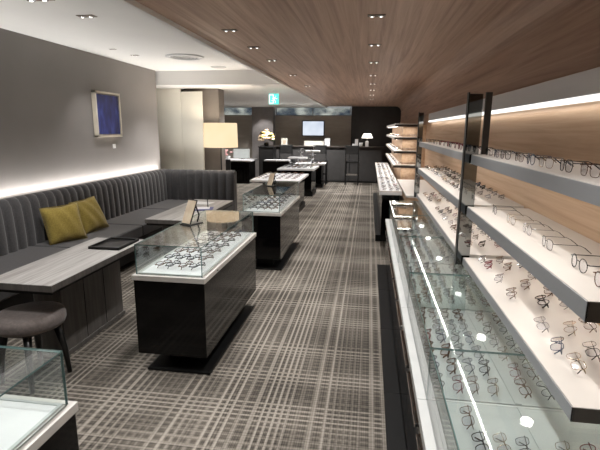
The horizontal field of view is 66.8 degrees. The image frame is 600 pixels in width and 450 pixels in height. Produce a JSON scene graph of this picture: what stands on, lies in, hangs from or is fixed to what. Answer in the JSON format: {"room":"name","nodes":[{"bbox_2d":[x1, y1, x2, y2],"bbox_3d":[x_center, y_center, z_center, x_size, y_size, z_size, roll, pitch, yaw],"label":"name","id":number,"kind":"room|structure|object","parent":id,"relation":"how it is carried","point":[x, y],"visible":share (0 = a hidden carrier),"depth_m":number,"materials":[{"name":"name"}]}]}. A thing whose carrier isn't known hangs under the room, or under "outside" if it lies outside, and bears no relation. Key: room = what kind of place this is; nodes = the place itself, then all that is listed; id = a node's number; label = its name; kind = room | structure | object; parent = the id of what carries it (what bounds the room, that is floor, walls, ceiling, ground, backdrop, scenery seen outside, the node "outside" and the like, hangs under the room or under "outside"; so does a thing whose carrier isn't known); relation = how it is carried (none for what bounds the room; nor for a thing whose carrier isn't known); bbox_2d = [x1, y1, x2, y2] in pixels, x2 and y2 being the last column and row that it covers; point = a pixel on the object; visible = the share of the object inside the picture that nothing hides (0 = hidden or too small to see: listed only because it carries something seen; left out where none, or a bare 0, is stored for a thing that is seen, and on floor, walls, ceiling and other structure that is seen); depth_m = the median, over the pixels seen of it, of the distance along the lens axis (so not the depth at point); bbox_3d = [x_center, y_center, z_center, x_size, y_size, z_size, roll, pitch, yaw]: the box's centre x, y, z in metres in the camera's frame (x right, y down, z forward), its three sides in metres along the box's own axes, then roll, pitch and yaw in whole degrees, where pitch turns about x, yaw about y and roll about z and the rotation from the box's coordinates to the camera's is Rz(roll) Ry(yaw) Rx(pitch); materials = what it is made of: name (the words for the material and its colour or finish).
{"room":"shop","nodes":[
{"label":"shop","id":0,"kind":"room"},
{"bbox_2d":[0,246,67,301],"bbox_3d":[-2.546,0.406,4.066,0.660,0.140,1.146,2,12,8],"label":"tabletop","id":1,"kind":"object","parent":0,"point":[10,260],"depth_m":4.25,"materials":[{"name":"grey wood"}]},
{"bbox_2d":[0,28,160,198],"bbox_3d":[-3.223,-0.408,3.174,0.120,2.750,9.750,2,12,8],"label":"wall","id":2,"kind":"structure","parent":0,"point":[48,141],"depth_m":5.39,"materials":[{"name":"grey paint"}]},
{"bbox_2d":[91,90,122,136],"bbox_3d":[-2.643,-1.515,6.253,0.055,0.600,0.610,2,12,8],"label":"wall picture","id":3,"kind":"object","parent":2,"relation":"attached to","point":[106,107],"visible":1,"depth_m":6.20,"materials":[{"name":"blue fabric"}]},
{"bbox_2d":[0,0,251,70],"bbox_3d":[-2.150,-1.611,2.784,2.265,0.080,9.800,2,12,8],"label":"ceiling","id":4,"kind":"structure","parent":0,"point":[117,25],"depth_m":4.62,"materials":[{"name":"white paint"}]},
{"bbox_2d":[76,14,96,17],"bbox_3d":[-1.845,-1.802,3.937,0.156,0.016,0.078,2,12,8],"label":"recessed light","id":5,"kind":"object","parent":4,"relation":"in","point":[91,15],"visible":1,"depth_m":3.92,"materials":[{"name":"metal"}]},
{"bbox_2d":[165,53,203,60],"bbox_3d":[-1.550,-2.255,6.121,0.510,0.022,0.510,2,12,8],"label":"ceiling vent","id":6,"kind":"object","parent":4,"relation":"in","point":[177,56],"visible":1,"depth_m":6.05,"materials":[{"name":"white metal"}]},
{"bbox_2d":[0,182,386,449],"bbox_3d":[-1.454,0.183,7.235,7.450,0.050,17.900,2,12,8],"label":"floor","id":7,"kind":"structure","parent":0,"point":[304,370],"depth_m":3.19,"materials":[{"name":"carpet"}]},
{"bbox_2d":[0,301,71,393],"bbox_3d":[-1.773,0.793,3.021,0.430,0.484,0.430,2,12,8],"label":"round stool","id":8,"kind":"object","parent":7,"relation":"on","point":[25,321],"visible":0.99,"depth_m":2.91,"materials":[{"name":"grey fabric"}]},
{"bbox_2d":[0,345,78,449],"bbox_3d":[-1.111,0.978,1.134,0.489,0.905,1.170,2,12,8],"label":"display case","id":9,"kind":"object","parent":7,"relation":"on","point":[26,423],"visible":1,"depth_m":1.53,"materials":[{"name":"black laminate"}]},
{"bbox_2d":[0,237,145,356],"bbox_3d":[-1.677,0.584,3.490,0.480,0.700,1.220,2,12,8],"label":"table","id":10,"kind":"object","parent":7,"relation":"on","point":[87,282],"visible":0.7,"depth_m":3.41,"materials":[{"name":"grey laminate"}]},
{"bbox_2d":[88,237,138,249],"bbox_3d":[-1.544,0.154,3.787,0.265,0.022,0.330,2,12,8],"label":"serving tray","id":11,"kind":"object","parent":10,"relation":"on","point":[112,243],"visible":1,"depth_m":3.78,"materials":[{"name":"black paint"}]},
{"bbox_2d":[0,169,237,310],"bbox_3d":[-2.240,0.219,4.533,1.347,0.980,6.820,2,12,8],"label":"sofa","id":12,"kind":"object","parent":7,"relation":"on","point":[125,202],"visible":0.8,"depth_m":5.87,"materials":[{"name":"grey fabric"}]},
{"bbox_2d":[39,202,87,244],"bbox_3d":[-2.502,-0.013,4.825,0.202,0.400,0.416,9,14,34],"label":"throw pillow","id":13,"kind":"object","parent":12,"relation":"on","point":[63,223],"visible":1,"depth_m":4.76,"materials":[{"name":"yellow fabric"}]},
{"bbox_2d":[34,224,142,247],"bbox_3d":[-2.375,0.174,5.180,0.660,0.140,1.146,2,12,8],"label":"seat cushion","id":14,"kind":"object","parent":12,"relation":"on","point":[114,230],"depth_m":5.24,"materials":[{"name":"grey fabric"}]},
{"bbox_2d":[69,196,108,233],"bbox_3d":[-2.457,-0.115,5.313,0.223,0.396,0.423,4,12,15],"label":"throw pillow","id":15,"kind":"object","parent":12,"relation":"on","point":[93,218],"visible":0.81,"depth_m":5.26,"materials":[{"name":"yellow fabric"}]},
{"bbox_2d":[107,208,168,235],"bbox_3d":[-2.204,-0.059,6.293,0.660,0.140,1.146,2,12,8],"label":"seat cushion","id":16,"kind":"object","parent":12,"relation":"on","point":[136,216],"depth_m":6.10,"materials":[{"name":"grey fabric"}]},
{"bbox_2d":[143,199,187,208],"bbox_3d":[-2.049,-0.269,7.300,0.660,0.140,0.926,2,12,8],"label":"seat cushion","id":17,"kind":"object","parent":12,"relation":"on","point":[162,203],"depth_m":7.23,"materials":[{"name":"grey fabric"}]},
{"bbox_2d":[216,202,233,215],"bbox_3d":[-1.423,-0.274,7.342,0.555,0.140,0.660,2,12,8],"label":"seat cushion","id":18,"kind":"object","parent":12,"relation":"on","point":[230,209],"depth_m":7.26,"materials":[{"name":"grey fabric"}]},
{"bbox_2d":[156,89,204,169],"bbox_3d":[-2.323,-1.338,8.570,1.132,2.366,0.092,3,12,11],"label":"folding screen","id":19,"kind":"object","parent":7,"relation":"on","point":[180,114],"visible":0.46,"depth_m":8.43,"materials":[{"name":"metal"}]},
{"bbox_2d":[145,199,232,254],"bbox_3d":[-1.291,0.144,5.601,0.560,0.700,1.440,2,12,8],"label":"table","id":20,"kind":"object","parent":7,"relation":"on","point":[177,235],"visible":0.52,"depth_m":5.30,"materials":[{"name":"grey laminate"}]},
{"bbox_2d":[132,210,255,374],"bbox_3d":[-0.760,0.444,3.691,0.514,0.905,1.380,2,12,8],"label":"display case","id":21,"kind":"object","parent":7,"relation":"on","point":[190,318],"visible":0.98,"depth_m":3.12,"materials":[{"name":"black laminate"}]},
{"bbox_2d":[180,199,202,225],"bbox_3d":[-0.867,-0.105,3.631,0.100,0.192,0.166,9,15,36],"label":"card stand","id":22,"kind":"object","parent":21,"relation":"on","point":[191,205],"visible":1,"depth_m":3.61,"materials":[{"name":"beige wood"}]},
{"bbox_2d":[203,123,237,169],"bbox_3d":[-1.377,-0.897,8.000,0.590,1.750,0.590,2,12,8],"label":"floor lamp","id":23,"kind":"object","parent":7,"relation":"on","point":[215,135],"visible":0.72,"depth_m":7.62,"materials":[{"name":"beige fabric"}]},
{"bbox_2d":[226,159,234,170],"bbox_3d":[-2.194,-1.534,13.323,0.480,0.800,0.480,2,12,8],"label":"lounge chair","id":24,"kind":"object","parent":7,"relation":"on","point":[228,161],"visible":0.14,"depth_m":13.02,"materials":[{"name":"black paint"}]},
{"bbox_2d":[226,158,257,183],"bbox_3d":[-1.929,-1.718,14.401,1.000,0.720,0.900,2,12,8],"label":"desk","id":25,"kind":"object","parent":7,"relation":"on","point":[244,168],"visible":0.52,"depth_m":14.00,"materials":[{"name":"black laminate"}]},
{"bbox_2d":[233,149,249,158],"bbox_3d":[-1.835,-2.225,14.291,0.520,0.320,0.160,2,12,8],"label":"monitor","id":26,"kind":"object","parent":25,"relation":"on","point":[237,153],"visible":0.92,"depth_m":14.26,"materials":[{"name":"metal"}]},
{"bbox_2d":[258,146,276,182],"bbox_3d":[-1.019,-1.910,14.350,0.500,1.130,0.490,2,12,8],"label":"base cabinet","id":27,"kind":"object","parent":7,"relation":"on","point":[265,152],"visible":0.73,"depth_m":14.07,"materials":[{"name":"black paint"}]},
{"bbox_2d":[258,129,274,145],"bbox_3d":[-1.041,-2.716,14.152,0.528,0.528,0.512,-4,13,-21],"label":"flower arrangement","id":28,"kind":"object","parent":27,"relation":"on","point":[264,134],"visible":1,"depth_m":14.03,"materials":[{"name":"yellow plant"}]},
{"bbox_2d":[241,181,299,270],"bbox_3d":[-0.344,-0.049,6.050,0.489,0.905,1.470,2,12,8],"label":"display case","id":29,"kind":"object","parent":7,"relation":"on","point":[276,230],"visible":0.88,"depth_m":5.46,"materials":[{"name":"black laminate"}]},
{"bbox_2d":[266,173,277,185],"bbox_3d":[-0.376,-0.614,6.119,0.090,0.174,0.153,9,15,36],"label":"card stand","id":30,"kind":"object","parent":29,"relation":"on","point":[271,179],"visible":1,"depth_m":6.10,"materials":[{"name":"beige wood"}]},
{"bbox_2d":[263,161,291,183],"bbox_3d":[-0.649,-1.461,13.122,0.780,0.760,0.400,2,12,8],"label":"display case","id":31,"kind":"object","parent":7,"relation":"on","point":[268,166],"depth_m":12.89,"materials":[{"name":"black laminate"}]},
{"bbox_2d":[250,173,308,212],"bbox_3d":[-0.390,-0.656,9.453,0.950,0.695,1.450,2,12,8],"label":"display table","id":32,"kind":"object","parent":7,"relation":"on","point":[297,189],"visible":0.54,"depth_m":9.17,"materials":[{"name":"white laminate"}]},
{"bbox_2d":[279,145,294,164],"bbox_3d":[-0.402,-1.908,14.214,0.420,1.190,0.430,2,12,8],"label":"bar chair","id":33,"kind":"object","parent":7,"relation":"on","point":[282,148],"visible":0.48,"depth_m":13.92,"materials":[{"name":"black paint"}]},
{"bbox_2d":[277,165,318,195],"bbox_3d":[-0.028,-1.161,11.875,0.930,0.695,1.150,2,12,8],"label":"display table","id":34,"kind":"object","parent":7,"relation":"on","point":[309,181],"visible":0.59,"depth_m":11.40,"materials":[{"name":"black laminate"}]},
{"bbox_2d":[295,162,326,187],"bbox_3d":[0.319,-1.481,13.408,0.850,0.695,0.750,2,12,8],"label":"display table","id":35,"kind":"object","parent":7,"relation":"on","point":[319,171],"visible":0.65,"depth_m":13.11,"materials":[{"name":"black laminate"}]},
{"bbox_2d":[314,145,327,184],"bbox_3d":[0.627,-1.869,14.064,0.420,1.190,0.430,2,12,8],"label":"bar chair","id":36,"kind":"object","parent":7,"relation":"on","point":[323,148],"visible":0.59,"depth_m":13.78,"materials":[{"name":"metal"}]},
{"bbox_2d":[260,145,383,182],"bbox_3d":[0.693,-1.995,14.797,3.950,1.135,0.540,2,12,8],"label":"bar counter","id":37,"kind":"object","parent":7,"relation":"on","point":[369,155],"depth_m":14.48,"materials":[{"name":"black wood"}]},
{"bbox_2d":[304,141,323,145],"bbox_3d":[0.467,-2.644,14.743,0.630,0.155,0.250,2,12,8],"label":"box","id":38,"kind":"object","parent":37,"relation":"on","point":[306,143],"visible":0.76,"depth_m":14.62,"materials":[{"name":"white"}]},
{"bbox_2d":[260,145,383,147],"bbox_3d":[0.697,-2.533,14.685,3.950,0.035,0.540,2,12,8],"label":"countertop","id":39,"kind":"structure","parent":37,"relation":"on","point":[260,145],"depth_m":14.47,"materials":[{"name":"brown metal"}]},
{"bbox_2d":[362,134,372,146],"bbox_3d":[2.123,-2.688,14.402,0.350,0.405,0.350,2,12,8],"label":"table lamp","id":40,"kind":"object","parent":37,"relation":"on","point":[364,135],"visible":1,"depth_m":14.29,"materials":[{"name":"white fabric"}]},
{"bbox_2d":[345,146,359,184],"bbox_3d":[1.596,-1.833,13.923,0.420,1.190,0.430,2,12,8],"label":"bar chair","id":41,"kind":"object","parent":7,"relation":"on","point":[348,149],"visible":1,"depth_m":13.66,"materials":[{"name":"metal"}]},
{"bbox_2d":[373,162,401,241],"bbox_3d":[1.630,-0.609,8.930,0.320,0.845,5.580,2,12,8],"label":"display table","id":42,"kind":"object","parent":7,"relation":"on","point":[381,198],"visible":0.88,"depth_m":6.64,"materials":[{"name":"black laminate"}]},
{"bbox_2d":[375,162,401,194],"bbox_3d":[1.643,-0.995,8.848,0.300,0.055,5.580,2,12,8],"label":"tray","id":43,"kind":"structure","parent":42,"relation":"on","point":[381,192],"depth_m":7.15,"materials":[{"name":"laminate"}]},
{"bbox_2d":[386,124,426,179],"bbox_3d":[2.158,-1.242,9.736,0.535,1.760,4.006,2,12,8],"label":"gondola","id":44,"kind":"object","parent":7,"relation":"on","point":[400,171],"visible":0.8,"depth_m":7.88,"materials":[{"name":"brown wood"}]},
{"bbox_2d":[386,153,414,165],"bbox_3d":[2.088,-1.406,9.716,0.380,0.050,4.000,2,12,8],"label":"shelf","id":45,"kind":"object","parent":44,"relation":"attached to","point":[398,161],"depth_m":8.40,"materials":[{"name":"laminate"}]},
{"bbox_2d":[386,144,415,152],"bbox_3d":[2.090,-1.644,9.666,0.380,0.045,4.000,2,12,8],"label":"shelf","id":46,"kind":"object","parent":44,"relation":"attached to","point":[400,150],"depth_m":7.85,"materials":[{"name":"laminate"}]},
{"bbox_2d":[386,135,416,138],"bbox_3d":[2.091,-1.869,9.619,0.380,0.045,4.000,2,12,8],"label":"shelf","id":47,"kind":"object","parent":44,"relation":"attached to","point":[391,136],"depth_m":7.79,"materials":[{"name":"laminate"}]},
{"bbox_2d":[387,124,417,127],"bbox_3d":[2.093,-2.082,9.574,0.380,0.050,4.000,2,12,8],"label":"shelf","id":48,"kind":"object","parent":44,"relation":"attached to","point":[393,125],"depth_m":7.66,"materials":[{"name":"laminate"}]},
{"bbox_2d":[377,200,442,290],"bbox_3d":[1.284,0.213,5.054,0.795,0.825,0.917,2,12,8],"label":"display case","id":49,"kind":"object","parent":7,"relation":"on","point":[382,270],"depth_m":5.01,"materials":[{"name":"black laminate"}]},
{"bbox_2d":[248,133,445,222],"bbox_3d":[0.760,-1.383,9.314,3.101,0.955,8.446,2,12,8],"label":"eyeglasses","id":50,"kind":"object","parent":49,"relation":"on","point":[391,144],"visible":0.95,"depth_m":6.75,"materials":[{"name":"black metal"}]},
{"bbox_2d":[397,179,438,219],"bbox_3d":[1.733,-0.165,6.858,0.455,0.830,1.980,2,12,8],"label":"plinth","id":51,"kind":"object","parent":7,"relation":"on","point":[408,209],"visible":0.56,"depth_m":6.14,"materials":[{"name":"laminate"}]},
{"bbox_2d":[378,214,461,329],"bbox_3d":[1.143,0.403,4.144,0.795,0.825,0.957,2,12,8],"label":"display case","id":52,"kind":"object","parent":7,"relation":"on","point":[385,296],"depth_m":4.07,"materials":[{"name":"black laminate"}]},
{"bbox_2d":[381,236,495,393],"bbox_3d":[1.000,0.597,3.215,0.795,0.825,0.957,2,12,8],"label":"display case","id":53,"kind":"object","parent":7,"relation":"on","point":[390,338],"depth_m":3.11,"materials":[{"name":"black laminate"}]},
{"bbox_2d":[454,92,492,264],"bbox_3d":[1.051,-0.265,2.769,0.135,1.044,0.048,2,12,8],"label":"post","id":54,"kind":"object","parent":53,"relation":"on","point":[474,105],"visible":0.83,"depth_m":2.73,"materials":[{"name":"metal"}]},
{"bbox_2d":[384,272,563,449],"bbox_3d":[0.857,0.792,2.280,0.795,0.825,0.967,2,12,8],"label":"display case","id":55,"kind":"object","parent":7,"relation":"on","point":[401,417],"depth_m":2.13,"materials":[{"name":"clear glass"}]},
{"bbox_2d":[440,343,450,357],"bbox_3d":[0.690,0.594,2.156,0.043,0.036,0.138,5,13,21],"label":"eyeglasses","id":56,"kind":"object","parent":55,"relation":"on","point":[447,354],"visible":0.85,"depth_m":2.14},
{"bbox_2d":[446,358,456,373],"bbox_3d":[0.670,0.623,2.015,0.042,0.034,0.136,4,12,17],"label":"eyeglasses","id":57,"kind":"object","parent":55,"relation":"on","point":[452,363],"visible":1,"depth_m":2.00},
{"bbox_2d":[452,309,462,320],"bbox_3d":[0.891,0.507,2.574,0.046,0.037,0.138,2,12,8],"label":"eyeglasses","id":58,"kind":"object","parent":55,"relation":"on","point":[458,312],"visible":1,"depth_m":2.56,"materials":[{"name":"grey metal"}]},
{"bbox_2d":[452,375,463,393],"bbox_3d":[0.649,0.653,1.872,0.041,0.033,0.135,4,12,16],"label":"eyeglasses","id":59,"kind":"object","parent":55,"relation":"on","point":[456,375],"visible":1,"depth_m":1.87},
{"bbox_2d":[467,375,478,393],"bbox_3d":[0.709,0.654,1.866,0.041,0.033,0.135,4,12,16],"label":"eyeglasses","id":60,"kind":"object","parent":55,"relation":"on","point":[474,375],"visible":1,"depth_m":1.86,"materials":[{"name":"grey metal"}]},
{"bbox_2d":[478,359,489,375],"bbox_3d":[0.810,0.626,2.004,0.045,0.035,0.136,4,13,19],"label":"eyeglasses","id":61,"kind":"object","parent":55,"relation":"on","point":[486,365],"visible":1,"depth_m":1.99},
{"bbox_2d":[487,377,498,396],"bbox_3d":[0.784,0.658,1.852,0.041,0.033,0.135,5,13,20],"label":"eyeglasses","id":62,"kind":"object","parent":55,"relation":"on","point":[495,378],"visible":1,"depth_m":1.85,"materials":[{"name":"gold metal"}]},
{"bbox_2d":[508,362,520,379],"bbox_3d":[0.929,0.633,1.976,0.041,0.033,0.135,4,12,17],"label":"eyeglasses","id":63,"kind":"object","parent":55,"relation":"on","point":[514,362],"visible":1,"depth_m":1.96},
{"bbox_2d":[514,377,531,397],"bbox_3d":[0.902,0.660,1.846,0.042,0.034,0.136,2,12,9],"label":"eyeglasses","id":64,"kind":"object","parent":55,"relation":"on","point":[523,384],"visible":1,"depth_m":1.83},
{"bbox_2d":[536,381,554,399],"bbox_3d":[0.986,0.663,1.832,0.044,0.034,0.135,3,12,10],"label":"eyeglasses","id":65,"kind":"object","parent":55,"relation":"on","point":[539,381],"visible":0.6,"depth_m":1.82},
{"bbox_2d":[416,348,599,449],"bbox_3d":[0.712,0.988,1.341,0.795,0.825,0.967,2,12,8],"label":"display case","id":66,"kind":"object","parent":7,"relation":"on","point":[441,427],"depth_m":1.64,"materials":[{"name":"black laminate"}]},
{"bbox_2d":[460,405,474,429],"bbox_3d":[0.606,0.698,1.655,0.041,0.033,0.135,3,12,13],"label":"eyeglasses","id":67,"kind":"object","parent":66,"relation":"on","point":[472,424],"visible":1,"depth_m":1.64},
{"bbox_2d":[471,430,489,449],"bbox_3d":[0.597,0.729,1.507,0.042,0.034,0.136,2,12,9],"label":"eyeglasses","id":68,"kind":"object","parent":66,"relation":"on","point":[482,440],"visible":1,"depth_m":1.52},
{"bbox_2d":[493,431,510,449],"bbox_3d":[0.667,0.730,1.503,0.041,0.033,0.135,2,12,10],"label":"eyeglasses","id":69,"kind":"object","parent":66,"relation":"on","point":[500,431],"visible":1,"depth_m":1.52,"materials":[{"name":"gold metal"}]},
{"bbox_2d":[515,435,530,449],"bbox_3d":[0.731,0.734,1.487,0.041,0.033,0.135,4,12,17],"label":"eyeglasses","id":70,"kind":"object","parent":66,"relation":"on","point":[527,448],"visible":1,"depth_m":1.51,"materials":[{"name":"brown metal"}]},
{"bbox_2d":[184,89,225,169],"bbox_3d":[-1.799,-1.370,8.731,0.660,2.370,0.320,2,12,8],"label":"wall column","id":71,"kind":"structure","parent":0,"point":[213,99],"depth_m":8.43,"materials":[{"name":"brown paint"}]},
{"bbox_2d":[224,115,251,158],"bbox_3d":[-2.692,-2.754,15.904,2.280,2.120,0.100,2,12,8],"label":"wall","id":72,"kind":"structure","parent":0,"point":[244,122],"depth_m":15.64,"materials":[{"name":"brown paint"}]},
{"bbox_2d":[155,70,325,107],"bbox_3d":[-2.044,-3.353,11.650,4.745,0.310,8.100,2,12,8],"label":"ceiling","id":73,"kind":"structure","parent":0,"point":[239,92],"depth_m":7.88,"materials":[{"name":"white paint"}]},
{"bbox_2d":[269,90,278,103],"bbox_3d":[-0.494,-2.404,8.570,0.189,0.254,0.053,2,12,8],"label":"exit sign","id":74,"kind":"object","parent":73,"relation":"hanging from","point":[273,98],"visible":1,"depth_m":8.56,"materials":[{"name":"teal plastic"}]},
{"bbox_2d":[252,107,274,177],"bbox_3d":[-1.230,-2.790,15.516,0.720,2.370,0.400,2,12,8],"label":"wall pier","id":75,"kind":"object","parent":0,"point":[263,118],"visible":0.64,"depth_m":15.22,"materials":[{"name":"paint"}]},
{"bbox_2d":[224,108,349,114],"bbox_3d":[-1.016,-3.870,15.558,5.510,0.270,0.020,2,12,8],"label":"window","id":76,"kind":"structure","parent":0,"point":[280,111],"depth_m":15.40,"materials":[{"name":"glass"}]},
{"bbox_2d":[275,115,350,145],"bbox_3d":[-1.045,-2.712,15.762,5.580,2.120,0.100,2,12,8],"label":"wall","id":77,"kind":"structure","parent":0,"point":[337,128],"depth_m":15.37,"materials":[{"name":"brown paint"}]},
{"bbox_2d":[302,121,324,135],"bbox_3d":[0.449,-3.252,15.328,0.760,0.515,0.078,2,12,8],"label":"television","id":78,"kind":"object","parent":77,"relation":"attached to","point":[309,128],"visible":1,"depth_m":15.29,"materials":[{"name":"black paint"}]},
{"bbox_2d":[276,108,350,115],"bbox_3d":[0.438,-3.796,15.252,2.540,0.270,0.032,2,12,8],"label":"window","id":79,"kind":"structure","parent":77,"relation":"in","point":[276,108],"depth_m":15.25,"materials":[{"name":"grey glass"}]},
{"bbox_2d":[135,0,599,121],"bbox_3d":[0.807,-1.884,6.327,2.470,0.600,17.650,2,12,8],"label":"ceiling","id":80,"kind":"structure","parent":0,"point":[431,54],"depth_m":3.45,"materials":[{"name":"brown wood"}]},
{"bbox_2d":[118,0,326,107],"bbox_3d":[-0.425,-2.212,6.474,0.035,0.235,17.700,2,12,8],"label":"trim","id":81,"kind":"structure","parent":80,"relation":"attached to","point":[133,4],"depth_m":3.67,"materials":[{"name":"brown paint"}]},
{"bbox_2d":[367,14,385,17],"bbox_3d":[0.511,-1.394,3.039,0.120,0.012,0.060,2,12,8],"label":"recessed light","id":82,"kind":"object","parent":80,"relation":"in","point":[368,15],"visible":1,"depth_m":3.03,"materials":[{"name":"brown metal"}]},
{"bbox_2d":[351,106,400,168],"bbox_3d":[2.653,-2.744,15.109,1.920,2.500,0.250,2,12,8],"label":"wall","id":83,"kind":"structure","parent":0,"point":[373,120],"depth_m":14.91,"materials":[{"name":"black paint"}]},
{"bbox_2d":[400,101,599,325],"bbox_3d":[2.090,-0.778,7.187,0.100,1.900,16.050,2,12,8],"label":"wall","id":84,"kind":"structure","parent":0,"point":[571,131],"depth_m":2.53,"materials":[{"name":"brown wood"}]},
{"bbox_2d":[416,193,514,259],"bbox_3d":[1.411,-0.075,4.274,0.350,0.049,2.875,2,12,8],"label":"wall shelf","id":85,"kind":"object","parent":84,"relation":"attached to","point":[489,250],"visible":0.45,"depth_m":3.63,"materials":[{"name":"laminate"}]},
{"bbox_2d":[414,113,423,196],"bbox_3d":[1.472,-0.864,5.637,0.061,1.044,0.048,2,12,8],"label":"post","id":86,"kind":"object","parent":85,"relation":"attached to","point":[420,115],"visible":0.78,"depth_m":5.61,"materials":[{"name":"metal"}]},
{"bbox_2d":[417,168,523,207],"bbox_3d":[1.413,-0.380,4.210,0.350,0.066,2.875,2,12,8],"label":"wall shelf","id":87,"kind":"object","parent":84,"relation":"attached to","point":[448,191],"visible":0.63,"depth_m":3.49,"materials":[{"name":"laminate"}]},
{"bbox_2d":[419,142,527,160],"bbox_3d":[1.415,-0.689,4.145,0.350,0.058,2.875,2,12,8],"label":"wall shelf","id":88,"kind":"object","parent":84,"relation":"attached to","point":[450,151],"visible":0.5,"depth_m":3.60,"materials":[{"name":"laminate"}]},
{"bbox_2d":[428,67,599,121],"bbox_3d":[1.500,-0.945,3.627,0.050,0.130,7.250,2,12,8],"label":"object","id":89,"kind":"structure","parent":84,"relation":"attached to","point":[584,86],"depth_m":2.38,"materials":[{"name":"paint"}]},
{"bbox_2d":[462,257,599,423],"bbox_3d":[1.067,0.391,2.043,0.350,0.049,1.585,2,12,8],"label":"wall shelf","id":90,"kind":"object","parent":84,"relation":"attached to","point":[578,395],"visible":0.84,"depth_m":1.77,"materials":[{"name":"laminate"}]},
{"bbox_2d":[484,260,492,268],"bbox_3d":[1.073,0.225,2.593,0.043,0.036,0.138,5,13,22],"label":"eyeglasses","id":91,"kind":"object","parent":90,"relation":"on","point":[486,262],"visible":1,"depth_m":2.58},
{"bbox_2d":[506,287,516,298],"bbox_3d":[0.993,0.319,2.140,0.045,0.035,0.136,5,13,22],"label":"eyeglasses","id":92,"kind":"object","parent":90,"relation":"on","point":[513,291],"visible":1,"depth_m":2.13,"materials":[{"name":"grey metal"}]},
{"bbox_2d":[533,317,548,332],"bbox_3d":[0.950,0.391,1.795,0.041,0.033,0.135,4,12,16],"label":"eyeglasses","id":93,"kind":"object","parent":90,"relation":"on","point":[537,317],"visible":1,"depth_m":1.79,"materials":[{"name":"silver metal"}]},
{"bbox_2d":[535,295,549,307],"bbox_3d":[1.082,0.342,2.037,0.047,0.037,0.138,4,12,17],"label":"eyeglasses","id":94,"kind":"object","parent":90,"relation":"on","point":[542,298],"visible":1,"depth_m":2.02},
{"bbox_2d":[550,336,563,354],"bbox_3d":[0.915,0.427,1.622,0.042,0.034,0.136,7,14,29],"label":"eyeglasses","id":95,"kind":"object","parent":90,"relation":"on","point":[556,342],"visible":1,"depth_m":1.61,"materials":[{"name":"grey metal"}]},
{"bbox_2d":[564,320,576,335],"bbox_3d":[1.045,0.398,1.763,0.044,0.034,0.135,6,13,26],"label":"eyeglasses","id":96,"kind":"object","parent":90,"relation":"on","point":[572,326],"visible":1,"depth_m":1.75,"materials":[{"name":"gold metal"}]},
{"bbox_2d":[566,352,586,373],"bbox_3d":[0.907,0.453,1.498,0.041,0.033,0.135,4,12,18],"label":"eyeglasses","id":97,"kind":"object","parent":90,"relation":"on","point":[578,360],"visible":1,"depth_m":1.49,"materials":[{"name":"gold metal"}]},
{"bbox_2d":[582,341,599,359],"bbox_3d":[1.012,0.436,1.585,0.041,0.033,0.135,5,13,22],"label":"eyeglasses","id":98,"kind":"object","parent":90,"relation":"on","point":[593,348],"visible":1,"depth_m":1.57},
{"bbox_2d":[466,207,599,322],"bbox_3d":[1.069,0.086,1.979,0.350,0.066,1.585,2,12,8],"label":"wall shelf","id":99,"kind":"object","parent":84,"relation":"attached to","point":[554,269],"visible":1,"depth_m":1.77,"materials":[{"name":"laminate"}]},
{"bbox_2d":[523,222,563,236],"bbox_3d":[1.075,0.019,2.014,0.141,0.046,0.139,2,12,10],"label":"eyeglasses","id":100,"kind":"object","parent":99,"relation":"on","point":[524,222],"visible":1,"depth_m":2.01,"materials":[{"name":"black metal"}]},
{"bbox_2d":[542,235,591,253],"bbox_3d":[1.026,0.072,1.760,0.141,0.042,0.139,3,12,11],"label":"eyeglasses","id":101,"kind":"object","parent":99,"relation":"on","point":[543,235],"visible":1,"depth_m":1.76,"materials":[{"name":"grey metal"}]},
{"bbox_2d":[571,253,599,272],"bbox_3d":[0.985,0.128,1.491,0.142,0.047,0.140,2,12,9],"label":"eyeglasses","id":102,"kind":"object","parent":99,"relation":"on","point":[574,253],"visible":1,"depth_m":1.51,"materials":[{"name":"grey metal"}]},
{"bbox_2d":[471,155,599,206],"bbox_3d":[1.072,-0.224,1.914,0.350,0.058,1.585,2,12,8],"label":"wall shelf","id":103,"kind":"object","parent":84,"relation":"attached to","point":[586,188],"visible":0.88,"depth_m":1.64,"materials":[{"name":"metal"}]},
{"bbox_2d":[500,150,538,159],"bbox_3d":[1.067,-0.343,2.218,0.142,0.043,0.140,1,12,2],"label":"eyeglasses","id":104,"kind":"object","parent":103,"relation":"on","point":[501,150],"visible":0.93,"depth_m":2.19,"materials":[{"name":"black metal"}]},
{"bbox_2d":[527,153,571,165],"bbox_3d":[1.020,-0.270,1.873,0.142,0.047,0.140,3,12,12],"label":"eyeglasses","id":105,"kind":"object","parent":103,"relation":"on","point":[529,155],"visible":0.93,"depth_m":1.88,"materials":[{"name":"black metal"}]},
{"bbox_2d":[539,156,591,168],"bbox_3d":[0.986,-0.235,1.701,0.141,0.042,0.139,1,12,4],"label":"eyeglasses","id":106,"kind":"object","parent":103,"relation":"on","point":[540,156],"visible":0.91,"depth_m":1.70,"materials":[{"name":"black metal"}]},
{"bbox_2d":[560,158,599,172],"bbox_3d":[0.970,-0.200,1.537,0.142,0.043,0.140,3,12,12],"label":"eyeglasses","id":107,"kind":"object","parent":103,"relation":"on","point":[561,160],"visible":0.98,"depth_m":1.56,"materials":[{"name":"black metal"}]},
{"bbox_2d":[580,162,599,177],"bbox_3d":[0.942,-0.165,1.369,0.141,0.042,0.139,2,12,6],"label":"eyeglasses","id":108,"kind":"object","parent":103,"relation":"on","point":[587,164],"visible":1,"depth_m":1.38,"materials":[{"name":"black metal"}]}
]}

